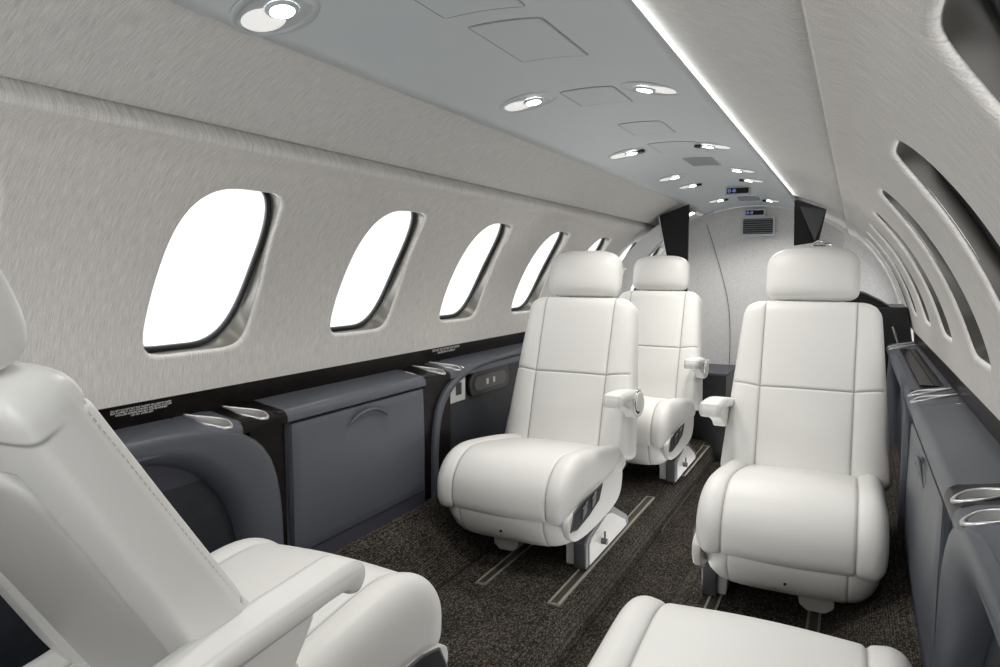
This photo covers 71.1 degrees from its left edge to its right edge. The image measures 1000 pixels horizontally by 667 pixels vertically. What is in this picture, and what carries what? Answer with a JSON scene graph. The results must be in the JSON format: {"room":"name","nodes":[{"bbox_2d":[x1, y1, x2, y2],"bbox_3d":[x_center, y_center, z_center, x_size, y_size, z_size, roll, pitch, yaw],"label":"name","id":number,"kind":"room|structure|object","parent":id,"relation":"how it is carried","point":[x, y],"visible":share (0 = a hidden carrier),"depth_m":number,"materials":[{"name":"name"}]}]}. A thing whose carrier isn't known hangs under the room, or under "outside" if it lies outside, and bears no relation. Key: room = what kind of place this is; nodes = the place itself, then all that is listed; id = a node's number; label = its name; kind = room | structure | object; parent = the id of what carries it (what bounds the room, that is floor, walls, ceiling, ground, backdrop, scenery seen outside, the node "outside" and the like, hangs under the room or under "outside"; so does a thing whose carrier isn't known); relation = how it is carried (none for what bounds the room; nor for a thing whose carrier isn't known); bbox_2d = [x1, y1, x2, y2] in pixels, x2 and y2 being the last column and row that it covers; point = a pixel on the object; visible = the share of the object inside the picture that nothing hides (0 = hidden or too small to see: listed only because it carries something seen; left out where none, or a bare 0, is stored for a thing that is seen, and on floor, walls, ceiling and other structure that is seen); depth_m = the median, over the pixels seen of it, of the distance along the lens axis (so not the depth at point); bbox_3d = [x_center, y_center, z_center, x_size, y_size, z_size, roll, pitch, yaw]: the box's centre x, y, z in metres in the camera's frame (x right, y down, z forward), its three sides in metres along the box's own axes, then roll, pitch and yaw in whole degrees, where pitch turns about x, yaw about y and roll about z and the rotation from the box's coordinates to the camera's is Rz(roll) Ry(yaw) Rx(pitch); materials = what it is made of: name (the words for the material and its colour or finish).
{"room":"aircraft cabin","nodes":[
{"label":"aircraft cabin","id":0,"kind":"room"},
{"bbox_2d":[0,76,664,409],"bbox_3d":[-0.158,-0.188,2.092,0.276,0.509,5.350,3,6,27],"label":"wall","id":1,"kind":"structure","parent":0,"point":[95,192],"depth_m":1.31,"materials":[{"name":"fabric"}]},
{"bbox_2d":[143,192,278,353],"bbox_3d":[-0.576,-0.134,1.395,0.213,0.348,0.293,3,6,27],"label":"window","id":2,"kind":"structure","parent":1,"relation":"in","point":[232,327],"depth_m":1.53,"materials":[{"name":"grey"}]},
{"bbox_2d":[98,331,525,429],"bbox_3d":[-0.520,0.120,1.744,0.032,0.070,4.310,3,6,27],"label":"trim","id":3,"kind":"structure","parent":1,"relation":"attached to","point":[205,400],"depth_m":1.68,"materials":[{"name":"black plastic"}]},
{"bbox_2d":[110,400,170,415],"bbox_3d":[-0.695,0.148,1.359,0.001,0.017,0.131,3,6,27],"label":"warning text","id":4,"kind":"object","parent":3,"relation":"attached to","point":[169,401],"visible":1,"depth_m":1.37,"materials":[{"name":"white"}]},
{"bbox_2d":[141,361,518,491],"bbox_3d":[-0.461,0.392,1.738,0.045,0.390,4.310,3,6,27],"label":"trim","id":5,"kind":"structure","parent":1,"relation":"attached to","point":[165,478],"depth_m":1.35,"materials":[{"name":"grey plastic"}]},
{"bbox_2d":[330,212,423,332],"bbox_3d":[-0.334,-0.177,1.871,0.213,0.348,0.293,3,6,27],"label":"window","id":6,"kind":"structure","parent":1,"relation":"in","point":[379,313],"depth_m":2.00,"materials":[{"name":"grey"}]},
{"bbox_2d":[440,224,510,319],"bbox_3d":[-0.092,-0.219,2.346,0.213,0.348,0.293,3,6,27],"label":"window","id":7,"kind":"structure","parent":1,"relation":"in","point":[467,309],"depth_m":2.48,"materials":[{"name":"grey plastic"}]},
{"bbox_2d":[511,232,567,311],"bbox_3d":[0.150,-0.262,2.821,0.213,0.348,0.293,3,6,27],"label":"window","id":8,"kind":"structure","parent":1,"relation":"in","point":[535,291],"depth_m":2.95,"materials":[{"name":"grey plastic"}]},
{"bbox_2d":[595,238,609,250],"bbox_3d":[0.392,-0.304,3.297,0.213,0.348,0.293,3,6,27],"label":"window","id":9,"kind":"structure","parent":1,"relation":"in","point":[604,241],"depth_m":3.35,"materials":[{"name":"grey plastic"}]},
{"bbox_2d":[609,242,636,297],"bbox_3d":[0.633,-0.346,3.772,0.213,0.348,0.293,3,6,27],"label":"window","id":10,"kind":"structure","parent":1,"relation":"in","point":[633,244],"depth_m":3.84,"materials":[{"name":"grey plastic"}]},
{"bbox_2d":[633,245,663,290],"bbox_3d":[0.875,-0.389,4.248,0.213,0.348,0.293,3,6,27],"label":"window","id":11,"kind":"structure","parent":1,"relation":"in","point":[659,249],"depth_m":4.32,"materials":[{"name":"grey"}]},
{"bbox_2d":[0,0,846,227],"bbox_3d":[0.368,-0.458,1.800,1.022,0.115,5.350,3,6,27],"label":"panel","id":12,"kind":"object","parent":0,"point":[164,56],"depth_m":1.10,"materials":[{"name":"plastic"}]},
{"bbox_2d":[622,214,699,267],"bbox_3d":[0.842,-0.484,3.687,0.331,0.278,0.410,3,6,27],"label":"trim","id":13,"kind":"structure","parent":12,"relation":"attached to","point":[646,245],"depth_m":3.69,"materials":[{"name":"white paint"}]},
{"bbox_2d":[658,216,666,255],"bbox_3d":[0.807,-0.442,3.442,0.066,0.270,0.008,3,6,27],"label":"trim","id":14,"kind":"structure","parent":12,"relation":"attached to","point":[658,216],"depth_m":3.44,"materials":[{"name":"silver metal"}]},
{"bbox_2d":[167,0,795,214],"bbox_3d":[0.250,-0.474,1.564,0.492,0.064,4.800,3,6,27],"label":"ceiling","id":15,"kind":"structure","parent":0,"point":[403,46],"depth_m":1.26,"materials":[{"name":"grey plastic"}]},
{"bbox_2d":[414,0,524,17],"bbox_3d":[-0.076,-0.442,0.877,0.131,0.007,0.241,3,6,27],"label":"ceiling hatch","id":16,"kind":"object","parent":15,"relation":"attached to","point":[445,8],"visible":1,"depth_m":0.96,"materials":[{"name":"grey plastic"}]},
{"bbox_2d":[468,17,588,61],"bbox_3d":[0.050,-0.463,1.109,0.124,0.007,0.201,3,6,27],"label":"ceiling hatch","id":17,"kind":"object","parent":15,"relation":"attached to","point":[527,40],"visible":1,"depth_m":1.10,"materials":[{"name":"grey plastic"}]},
{"bbox_2d":[560,86,632,106],"bbox_3d":[0.202,-0.495,1.462,0.116,0.004,0.141,3,6,27],"label":"ceiling hatch","id":18,"kind":"object","parent":15,"relation":"attached to","point":[600,95],"visible":1,"depth_m":1.46,"materials":[{"name":"grey plastic"}]},
{"bbox_2d":[618,121,674,134],"bbox_3d":[0.376,-0.524,1.788,0.111,0.005,0.161,3,6,27],"label":"ceiling hatch","id":19,"kind":"object","parent":15,"relation":"attached to","point":[639,128],"visible":1,"depth_m":1.78,"materials":[{"name":"grey plastic"}]},
{"bbox_2d":[647,141,707,152],"bbox_3d":[0.525,-0.547,2.059,0.141,0.007,0.181,3,6,27],"label":"ceiling hatch","id":20,"kind":"object","parent":15,"relation":"attached to","point":[672,146],"visible":0.97,"depth_m":2.05,"materials":[{"name":"grey plastic"}]},
{"bbox_2d":[683,157,720,165],"bbox_3d":[0.674,-0.573,2.335,0.096,0.006,0.191,3,6,27],"label":"ceiling hatch","id":21,"kind":"object","parent":15,"relation":"attached to","point":[694,161],"visible":1,"depth_m":2.33,"materials":[{"name":"grey plastic"}]},
{"bbox_2d":[725,187,750,196],"bbox_3d":[1.030,-0.616,3.030,0.106,0.043,0.024,3,6,27],"label":"lit sign","id":22,"kind":"object","parent":15,"relation":"attached to","point":[729,191],"visible":0.98,"depth_m":3.02,"materials":[{"name":"grey plastic"}]},
{"bbox_2d":[737,196,759,200],"bbox_3d":[1.208,-0.656,3.401,0.096,0.015,0.090,3,6,27],"label":"ceiling vent","id":23,"kind":"object","parent":15,"relation":"in","point":[743,198],"visible":0.94,"depth_m":3.39,"materials":[{"name":"grey plastic"}]},
{"bbox_2d":[794,199,825,245],"bbox_3d":[1.393,-0.503,3.149,0.134,0.211,0.030,3,6,27],"label":"divider","id":24,"kind":"object","parent":15,"relation":"hanging from","point":[808,218],"visible":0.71,"depth_m":3.15,"materials":[{"name":"black"}]},
{"bbox_2d":[813,239,831,245],"bbox_3d":[1.434,-0.404,3.114,0.081,0.030,0.026,3,6,27],"label":"curtain latch","id":25,"kind":"object","parent":24,"relation":"attached to","point":[818,240],"visible":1,"depth_m":3.11,"materials":[{"name":"silver metal"}]},
{"bbox_2d":[331,439,922,666],"bbox_3d":[0.273,0.658,1.710,1.400,0.265,4.900,3,6,27],"label":"floor","id":26,"kind":"structure","parent":0,"point":[507,621],"depth_m":1.86,"materials":[{"name":"carpet"}]},
{"bbox_2d":[0,418,283,666],"bbox_3d":[-0.860,0.436,0.955,0.108,0.442,1.450,3,6,27],"label":"panel","id":27,"kind":"object","parent":26,"relation":"on","point":[237,497],"visible":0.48,"depth_m":1.42,"materials":[{"name":"leather"}]},
{"bbox_2d":[183,414,232,428],"bbox_3d":[-0.603,0.192,1.440,0.106,0.048,0.049,-1,5,-7],"label":"cup holder","id":28,"kind":"object","parent":27,"relation":"attached to","point":[223,423],"visible":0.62,"depth_m":1.46,"materials":[{"name":"silver metal"}]},
{"bbox_2d":[187,415,229,425],"bbox_3d":[-0.604,0.193,1.440,0.093,0.044,0.043,-1,5,-7],"label":"bowl","id":29,"kind":"object","parent":28,"relation":"on","point":[205,420],"depth_m":1.46,"materials":[{"name":"grey metal"}]},
{"bbox_2d":[0,269,447,666],"bbox_3d":[-0.411,0.302,0.946,0.487,0.903,0.764,3,6,27],"label":"chair","id":30,"kind":"object","parent":26,"relation":"on","point":[98,563],"visible":1,"depth_m":0.72,"materials":[{"name":"leather"}]},
{"bbox_2d":[23,538,441,666],"bbox_3d":[-0.395,0.481,1.071,0.418,0.170,0.554,3,6,27],"label":"seat cushion","id":31,"kind":"object","parent":30,"relation":"on","point":[394,619],"depth_m":1.09,"materials":[{"name":"leather"}]},
{"bbox_2d":[172,400,286,544],"bbox_3d":[-0.576,0.385,1.519,0.105,0.442,0.222,3,6,27],"label":"pillar","id":32,"kind":"structure","parent":26,"relation":"on","point":[269,433],"depth_m":1.55,"materials":[{"name":"plastic"}]},
{"bbox_2d":[222,405,268,422],"bbox_3d":[-0.558,0.184,1.528,0.106,0.048,0.049,-1,5,-7],"label":"cup holder","id":33,"kind":"object","parent":32,"relation":"attached to","point":[255,413],"visible":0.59,"depth_m":1.55,"materials":[{"name":"silver metal"}]},
{"bbox_2d":[254,369,425,552],"bbox_3d":[-0.390,0.354,1.870,0.120,0.442,0.570,3,6,27],"label":"base cabinet","id":34,"kind":"object","parent":26,"relation":"on","point":[355,448],"visible":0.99,"depth_m":1.79,"materials":[{"name":"plastic"}]},
{"bbox_2d":[398,361,464,500],"bbox_3d":[-0.213,0.322,2.235,0.105,0.442,0.240,3,6,27],"label":"pillar","id":35,"kind":"structure","parent":26,"relation":"on","point":[435,382],"depth_m":2.16,"materials":[{"name":"plastic"}]},
{"bbox_2d":[412,365,445,375],"bbox_3d":[-0.222,0.125,2.188,0.106,0.048,0.049,-1,5,-7],"label":"cup holder","id":36,"kind":"object","parent":35,"relation":"attached to","point":[430,369],"visible":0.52,"depth_m":2.21,"materials":[{"name":"silver metal"}]},
{"bbox_2d":[429,362,460,370],"bbox_3d":[-0.178,0.117,2.275,0.106,0.048,0.049,-1,5,-7],"label":"cup holder","id":37,"kind":"object","parent":35,"relation":"attached to","point":[455,367],"visible":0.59,"depth_m":2.29,"materials":[{"name":"silver metal"}]},
{"bbox_2d":[435,363,458,368],"bbox_3d":[-0.179,0.119,2.276,0.093,0.044,0.043,-1,5,-7],"label":"bowl","id":38,"kind":"object","parent":37,"relation":"on","point":[451,366],"depth_m":2.29,"materials":[{"name":"grey metal"}]},
{"bbox_2d":[431,343,522,498],"bbox_3d":[0.128,0.262,2.897,0.108,0.442,1.658,3,6,27],"label":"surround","id":39,"kind":"object","parent":26,"relation":"on","point":[486,414],"visible":0.37,"depth_m":2.42,"materials":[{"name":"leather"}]},
{"bbox_2d":[450,377,464,403],"bbox_3d":[-0.140,0.183,2.284,0.010,0.080,0.097,3,6,27],"label":"power outlet","id":40,"kind":"object","parent":39,"relation":"attached to","point":[458,393],"visible":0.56,"depth_m":2.29,"materials":[{"name":"grey plastic"}]},
{"bbox_2d":[456,382,461,395],"bbox_3d":[-0.135,0.180,2.285,0.002,0.040,0.036,3,6,27],"label":"socket","id":41,"kind":"object","parent":40,"relation":"attached to","point":[459,386],"depth_m":2.29,"materials":[{"name":"black plastic"}]},
{"bbox_2d":[467,365,508,395],"bbox_3d":[-0.037,0.164,2.475,0.016,0.084,0.300,3,6,27],"label":"control panel","id":42,"kind":"object","parent":39,"relation":"attached to","point":[484,381],"visible":0.97,"depth_m":2.45,"materials":[{"name":"black plastic"}]},
{"bbox_2d":[475,543,532,584],"bbox_3d":[0.141,0.640,2.265,0.031,0.006,0.858,3,6,27],"label":"track","id":43,"kind":"object","parent":26,"relation":"on","point":[497,569],"visible":0.41,"depth_m":2.00,"materials":[{"name":"grey metal"}]},
{"bbox_2d":[437,251,644,569],"bbox_3d":[0.171,0.187,2.202,0.492,0.907,0.747,3,6,27],"label":"chair","id":44,"kind":"object","parent":26,"relation":"on","point":[553,477],"visible":1,"depth_m":2.25,"materials":[{"name":"leather"}]},
{"bbox_2d":[437,433,625,525],"bbox_3d":[0.113,0.402,2.144,0.418,0.169,0.554,3,6,27],"label":"seat cushion","id":45,"kind":"object","parent":44,"relation":"on","point":[512,479],"depth_m":1.95,"materials":[{"name":"leather"}]},
{"bbox_2d":[547,496,654,606],"bbox_3d":[0.347,0.647,2.188,0.031,0.006,0.948,3,6,27],"label":"track","id":46,"kind":"object","parent":26,"relation":"on","point":[579,575],"visible":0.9,"depth_m":1.96,"materials":[{"name":"grey metal"}]},
{"bbox_2d":[435,544,821,625],"bbox_3d":[0.254,0.693,1.677,0.920,0.003,4.700,3,6,27],"label":"trim","id":47,"kind":"structure","parent":26,"relation":"on","point":[474,560],"depth_m":1.99,"materials":[{"name":"black"}]},
{"bbox_2d":[619,256,708,481],"bbox_3d":[0.625,0.114,3.018,0.492,0.907,0.747,3,6,27],"label":"chair","id":48,"kind":"object","parent":26,"relation":"on","point":[672,367],"visible":0.7,"depth_m":3.12,"materials":[{"name":"leather"}]},
{"bbox_2d":[636,396,695,447],"bbox_3d":[0.567,0.329,2.959,0.418,0.169,0.554,3,6,27],"label":"seat cushion","id":49,"kind":"object","parent":48,"relation":"on","point":[664,421],"depth_m":2.70,"materials":[{"name":"leather"}]},
{"bbox_2d":[660,204,689,290],"bbox_3d":[0.852,-0.064,3.469,0.144,1.131,0.020,3,6,27],"label":"divider","id":50,"kind":"object","parent":26,"relation":"on","point":[675,223],"visible":0.41,"depth_m":3.41,"materials":[{"name":"black plastic"}]},
{"bbox_2d":[662,485,695,530],"bbox_3d":[0.717,0.689,2.792,0.004,0.008,0.600,3,6,27],"label":"strip","id":51,"kind":"object","parent":26,"relation":"on","point":[695,485],"visible":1,"depth_m":2.75,"materials":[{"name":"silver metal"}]},
{"bbox_2d":[681,445,709,475],"bbox_3d":[0.870,0.563,3.130,0.031,0.006,0.548,3,6,27],"label":"track","id":52,"kind":"object","parent":26,"relation":"on","point":[702,450],"visible":0.71,"depth_m":3.18,"materials":[{"name":"grey metal"}]},
{"bbox_2d":[691,364,735,461],"bbox_3d":[1.039,0.396,3.666,0.335,0.440,0.360,3,6,27],"label":"base cabinet","id":53,"kind":"object","parent":26,"relation":"on","point":[719,380],"visible":0.16,"depth_m":3.47,"materials":[{"name":"black plastic"}]},
{"bbox_2d":[704,593,722,610],"bbox_3d":[0.589,0.675,1.871,0.031,0.006,1.158,3,6,27],"label":"track","id":54,"kind":"object","parent":26,"relation":"on","point":[712,603],"visible":0.02,"depth_m":1.78,"materials":[{"name":"grey metal"}]},
{"bbox_2d":[587,596,911,666],"bbox_3d":[0.162,0.488,0.603,0.461,0.592,1.147,3,6,27],"label":"chair","id":55,"kind":"object","parent":26,"relation":"on","point":[647,631],"visible":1,"depth_m":0.96,"materials":[{"name":"leather"}]},
{"bbox_2d":[691,247,890,613],"bbox_3d":[0.796,0.215,1.887,0.483,0.907,0.744,3,6,27],"label":"chair","id":56,"kind":"object","parent":26,"relation":"on","point":[795,503],"visible":1,"depth_m":1.96,"materials":[{"name":"leather"}]},
{"bbox_2d":[696,459,888,581],"bbox_3d":[0.765,0.431,1.815,0.418,0.169,0.554,3,6,27],"label":"seat cushion","id":57,"kind":"object","parent":56,"relation":"on","point":[822,520],"depth_m":1.61,"materials":[{"name":"leather"}]},
{"bbox_2d":[805,611,821,632],"bbox_3d":[0.796,0.685,1.766,0.031,0.006,1.158,3,6,27],"label":"track","id":58,"kind":"object","parent":26,"relation":"on","point":[813,622],"visible":0.02,"depth_m":1.68,"materials":[{"name":"grey metal"}]},
{"bbox_2d":[847,291,911,378],"bbox_3d":[1.725,0.125,3.219,0.270,0.659,0.340,3,6,27],"label":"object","id":59,"kind":"object","parent":26,"relation":"on","point":[896,322],"visible":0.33,"depth_m":3.04,"materials":[{"name":"black plastic"}]},
{"bbox_2d":[847,291,889,306],"bbox_3d":[1.686,-0.169,3.218,0.178,0.074,0.330,3,6,27],"label":"hood","id":60,"kind":"object","parent":59,"relation":"attached to","point":[863,297],"depth_m":3.07,"materials":[{"name":"black"}]},
{"bbox_2d":[886,341,917,359],"bbox_3d":[1.665,0.261,2.918,0.105,0.442,0.230,3,6,27],"label":"pillar","id":61,"kind":"structure","parent":26,"relation":"on","point":[887,350],"depth_m":2.90,"materials":[{"name":"plastic"}]},
{"bbox_2d":[887,342,914,347],"bbox_3d":[1.684,0.057,2.946,0.106,0.048,0.049,-1,5,-7],"label":"cup holder","id":62,"kind":"object","parent":61,"relation":"attached to","point":[893,345],"visible":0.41,"depth_m":2.94,"materials":[{"name":"silver metal"}]},
{"bbox_2d":[888,344,916,349],"bbox_3d":[1.638,0.065,2.857,0.106,0.048,0.049,-1,5,-7],"label":"cup holder","id":63,"kind":"object","parent":61,"relation":"attached to","point":[913,344],"visible":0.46,"depth_m":2.86,"materials":[{"name":"silver metal"}]},
{"bbox_2d":[886,346,951,535],"bbox_3d":[1.358,0.314,2.320,0.108,0.442,1.140,3,6,27],"label":"panel","id":64,"kind":"object","parent":26,"relation":"on","point":[900,380],"depth_m":2.16,"materials":[{"name":"plastic"}]},
{"bbox_2d":[905,403,999,666],"bbox_3d":[0.851,0.402,1.333,0.120,0.442,0.670,3,6,27],"label":"base cabinet","id":65,"kind":"object","parent":26,"relation":"on","point":[949,446],"visible":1,"depth_m":1.23,"materials":[{"name":"plastic"}]},
{"bbox_2d":[904,387,964,540],"bbox_3d":[1.066,0.366,1.740,0.105,0.442,0.250,3,6,27],"label":"pillar","id":66,"kind":"structure","parent":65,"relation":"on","point":[952,399],"depth_m":1.73,"materials":[{"name":"plastic"}]},
{"bbox_2d":[907,388,953,396],"bbox_3d":[1.098,0.160,1.795,0.106,0.048,0.049,-1,5,-7],"label":"cup holder","id":67,"kind":"object","parent":66,"relation":"attached to","point":[925,391],"visible":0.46,"depth_m":1.80,"materials":[{"name":"silver metal"}]},
{"bbox_2d":[910,389,942,394],"bbox_3d":[1.099,0.162,1.795,0.093,0.044,0.043,-1,5,-7],"label":"bowl","id":68,"kind":"object","parent":67,"relation":"on","point":[925,391],"depth_m":1.81,"materials":[{"name":"grey"}]},
{"bbox_2d":[910,394,958,405],"bbox_3d":[1.055,0.168,1.709,0.106,0.048,0.049,-1,5,-7],"label":"cup holder","id":69,"kind":"object","parent":66,"relation":"attached to","point":[928,397],"visible":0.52,"depth_m":1.71,"materials":[{"name":"silver metal"}]},
{"bbox_2d":[913,395,947,405],"bbox_3d":[1.055,0.169,1.708,0.093,0.044,0.043,-1,5,-7],"label":"bowl","id":70,"kind":"object","parent":69,"relation":"on","point":[929,397],"depth_m":1.72,"materials":[{"name":"grey metal"}]},
{"bbox_2d":[933,526,999,666],"bbox_3d":[0.361,0.489,0.361,0.108,0.442,1.490,3,6,27],"label":"panel","id":71,"kind":"object","parent":26,"relation":"on","point":[967,634],"visible":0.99,"depth_m":0.88,"materials":[{"name":"plastic"}]},
{"bbox_2d":[944,484,999,531],"bbox_3d":[0.661,0.437,0.944,0.105,0.442,0.196,3,6,27],"label":"pillar","id":72,"kind":"structure","parent":26,"relation":"on","point":[956,512],"depth_m":0.94,"materials":[{"name":"plastic"}]},
{"bbox_2d":[950,487,999,507],"bbox_3d":[0.680,0.233,0.973,0.106,0.048,0.049,-1,5,-7],"label":"cup holder","id":73,"kind":"object","parent":72,"relation":"attached to","point":[989,493],"visible":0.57,"depth_m":0.99,"materials":[{"name":"silver metal"}]},
{"bbox_2d":[959,508,999,526],"bbox_3d":[0.636,0.241,0.886,0.106,0.048,0.049,-1,5,-7],"label":"cup holder","id":74,"kind":"object","parent":72,"relation":"attached to","point":[985,516],"visible":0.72,"depth_m":0.90,"materials":[{"name":"silver metal"}]},
{"bbox_2d":[965,511,999,521],"bbox_3d":[0.637,0.243,0.886,0.093,0.044,0.043,-1,5,-7],"label":"bowl","id":75,"kind":"object","parent":74,"relation":"on","point":[976,516],"depth_m":0.90,"materials":[{"name":"grey metal"}]},
{"bbox_2d":[688,206,843,364],"bbox_3d":[1.339,-0.036,3.761,0.880,1.282,0.140,3,6,27],"label":"wall","id":76,"kind":"structure","parent":0,"point":[743,261],"depth_m":3.82,"materials":[{"name":"fabric"}]},
{"bbox_2d":[648,211,713,255],"bbox_3d":[0.967,-0.508,3.852,0.405,0.309,0.012,3,6,27],"label":"trim","id":77,"kind":"structure","parent":76,"relation":"attached to","point":[710,213],"depth_m":3.80,"materials":[{"name":"white paint"}]},
{"bbox_2d":[707,227,729,362],"bbox_3d":[1.198,-0.009,3.865,0.150,1.170,0.008,0,5,-1],"label":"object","id":78,"kind":"object","parent":76,"relation":"attached to","point":[707,227],"visible":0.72,"depth_m":3.85,"materials":[{"name":"black"}]},
{"bbox_2d":[744,208,765,216],"bbox_3d":[1.343,-0.637,3.689,0.106,0.042,0.018,3,6,27],"label":"lit sign","id":79,"kind":"object","parent":76,"relation":"attached to","point":[760,212],"visible":1,"depth_m":3.68,"materials":[{"name":"grey plastic"}]},
{"bbox_2d":[740,216,775,236],"bbox_3d":[1.363,-0.566,3.700,0.176,0.104,0.024,3,6,27],"label":"air vent","id":80,"kind":"object","parent":76,"relation":"in","point":[766,225],"visible":1,"depth_m":3.69,"materials":[{"name":"grey plastic"}]},
{"bbox_2d":[733,205,913,341],"bbox_3d":[1.551,-0.115,4.175,1.599,1.401,0.001,3,6,27],"label":"wall","id":81,"kind":"structure","parent":0,"point":[875,281],"depth_m":3.90,"materials":[{"name":"plastic"}]},
{"bbox_2d":[801,0,999,419],"bbox_3d":[0.895,-0.141,1.561,0.276,0.509,5.350,3,6,27],"label":"wall","id":82,"kind":"structure","parent":0,"point":[889,72],"depth_m":0.72,"materials":[{"name":"fabric"}]},
{"bbox_2d":[874,238,916,312],"bbox_3d":[1.546,-0.252,2.714,0.213,0.348,0.302,3,6,27],"label":"window","id":83,"kind":"structure","parent":82,"relation":"in","point":[874,238],"depth_m":2.83,"materials":[{"name":"grey plastic"}]},
{"bbox_2d":[873,226,929,321],"bbox_3d":[1.304,-0.210,2.239,0.213,0.348,0.302,3,6,27],"label":"window","id":84,"kind":"structure","parent":82,"relation":"in","point":[908,272],"depth_m":2.36,"materials":[{"name":"grey plastic"}]},
{"bbox_2d":[876,213,950,336],"bbox_3d":[1.062,-0.167,1.764,0.213,0.348,0.302,3,6,27],"label":"window","id":85,"kind":"structure","parent":82,"relation":"in","point":[934,296],"depth_m":1.88,"materials":[{"name":"grey plastic"}]},
{"bbox_2d":[883,190,990,364],"bbox_3d":[0.820,-0.125,1.288,0.213,0.348,0.302,3,6,27],"label":"window","id":86,"kind":"structure","parent":82,"relation":"in","point":[976,337],"depth_m":1.40,"materials":[{"name":"grey"}]},
{"bbox_2d":[897,141,999,300],"bbox_3d":[0.578,-0.082,0.813,0.213,0.348,0.302,3,6,27],"label":"window","id":87,"kind":"structure","parent":82,"relation":"in","point":[986,248],"depth_m":0.93,"materials":[{"name":"grey plastic"}]},
{"bbox_2d":[913,331,999,444],"bbox_3d":[0.807,0.180,1.074,0.032,0.070,4.310,3,6,27],"label":"trim","id":88,"kind":"structure","parent":82,"relation":"attached to","point":[986,417],"depth_m":1.57,"materials":[{"name":"black plastic"}]},
{"bbox_2d":[943,0,999,101],"bbox_3d":[0.337,-0.040,0.338,0.213,0.348,0.302,3,6,27],"label":"window","id":89,"kind":"structure","parent":82,"relation":"in","point":[972,27],"depth_m":0.44,"materials":[{"name":"grey plastic"}]},
{"bbox_3d":[0.370,-0.534,1.796,0.500,0.045,5.350,3,6,27],"label":"ceiling","id":90,"kind":"structure","parent":0,"visible":0},
{"bbox_2d":[229,0,320,36],"bbox_3d":[-0.294,-0.421,0.917,0.121,0.037,0.112,3,6,30],"label":"recessed light","id":91,"kind":"object","parent":90,"relation":"in","point":[277,17],"visible":1,"depth_m":0.92,"materials":[{"name":"grey"}]},
{"bbox_2d":[499,92,557,112],"bbox_3d":[0.059,-0.485,1.469,0.132,0.028,0.112,3,6,30],"label":"recessed light","id":92,"kind":"object","parent":90,"relation":"in","point":[529,101],"visible":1,"depth_m":1.46,"materials":[{"name":"grey"}]},
{"bbox_2d":[607,148,647,159],"bbox_3d":[0.384,-0.542,2.108,0.132,0.028,0.112,3,6,30],"label":"recessed light","id":93,"kind":"object","parent":90,"relation":"in","point":[627,153],"visible":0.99,"depth_m":2.09,"materials":[{"name":"grey"}]},
{"bbox_2d":[620,81,681,95],"bbox_3d":[0.292,-0.474,1.357,0.116,0.027,0.120,-3,6,-28],"label":"recessed light","id":94,"kind":"object","parent":90,"relation":"in","point":[649,88],"visible":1,"depth_m":1.35,"materials":[{"name":"grey"}]},
{"bbox_2d":[657,174,686,181],"bbox_3d":[0.650,-0.589,2.644,0.116,0.026,0.112,3,6,30],"label":"recessed light","id":95,"kind":"object","parent":90,"relation":"in","point":[675,176],"visible":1,"depth_m":2.63,"materials":[{"name":"grey plastic"}]},
{"bbox_2d":[677,183,703,189],"bbox_3d":[0.791,-0.613,2.908,0.110,0.024,0.112,3,6,30],"label":"recessed light","id":96,"kind":"object","parent":90,"relation":"in","point":[692,185],"visible":0.99,"depth_m":2.89,"materials":[{"name":"grey plastic"}]},
{"bbox_2d":[694,142,733,149],"bbox_3d":[0.603,-0.532,1.987,0.117,0.025,0.120,-3,6,-28],"label":"recessed light","id":97,"kind":"object","parent":90,"relation":"in","point":[701,145],"visible":0.94,"depth_m":1.98,"materials":[{"name":"grey"}]},
{"bbox_2d":[707,198,729,202],"bbox_3d":[1.075,-0.655,3.446,0.110,0.022,0.112,3,6,31],"label":"recessed light","id":98,"kind":"object","parent":90,"relation":"in","point":[719,199],"visible":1,"depth_m":3.43,"materials":[{"name":"grey plastic"}]},
{"bbox_2d":[724,168,756,172],"bbox_3d":[0.847,-0.575,2.467,0.114,0.024,0.114,-2,5,-17],"label":"recessed light","id":99,"kind":"object","parent":90,"relation":"in","point":[730,169],"visible":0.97,"depth_m":2.46,"materials":[{"name":"grey plastic"}]},
{"bbox_2d":[737,178,765,182],"bbox_3d":[0.985,-0.600,2.743,0.112,0.022,0.111,-3,6,-32],"label":"recessed light","id":100,"kind":"object","parent":90,"relation":"in","point":[739,179],"visible":0.95,"depth_m":2.73,"materials":[{"name":"grey plastic"}]},
{"bbox_2d":[761,199,779,202],"bbox_3d":[1.329,-0.651,3.430,0.091,0.019,0.112,2,6,24],"label":"recessed light","id":101,"kind":"object","parent":90,"relation":"in","point":[763,200],"visible":0.99,"depth_m":3.43,"materials":[{"name":"grey"}]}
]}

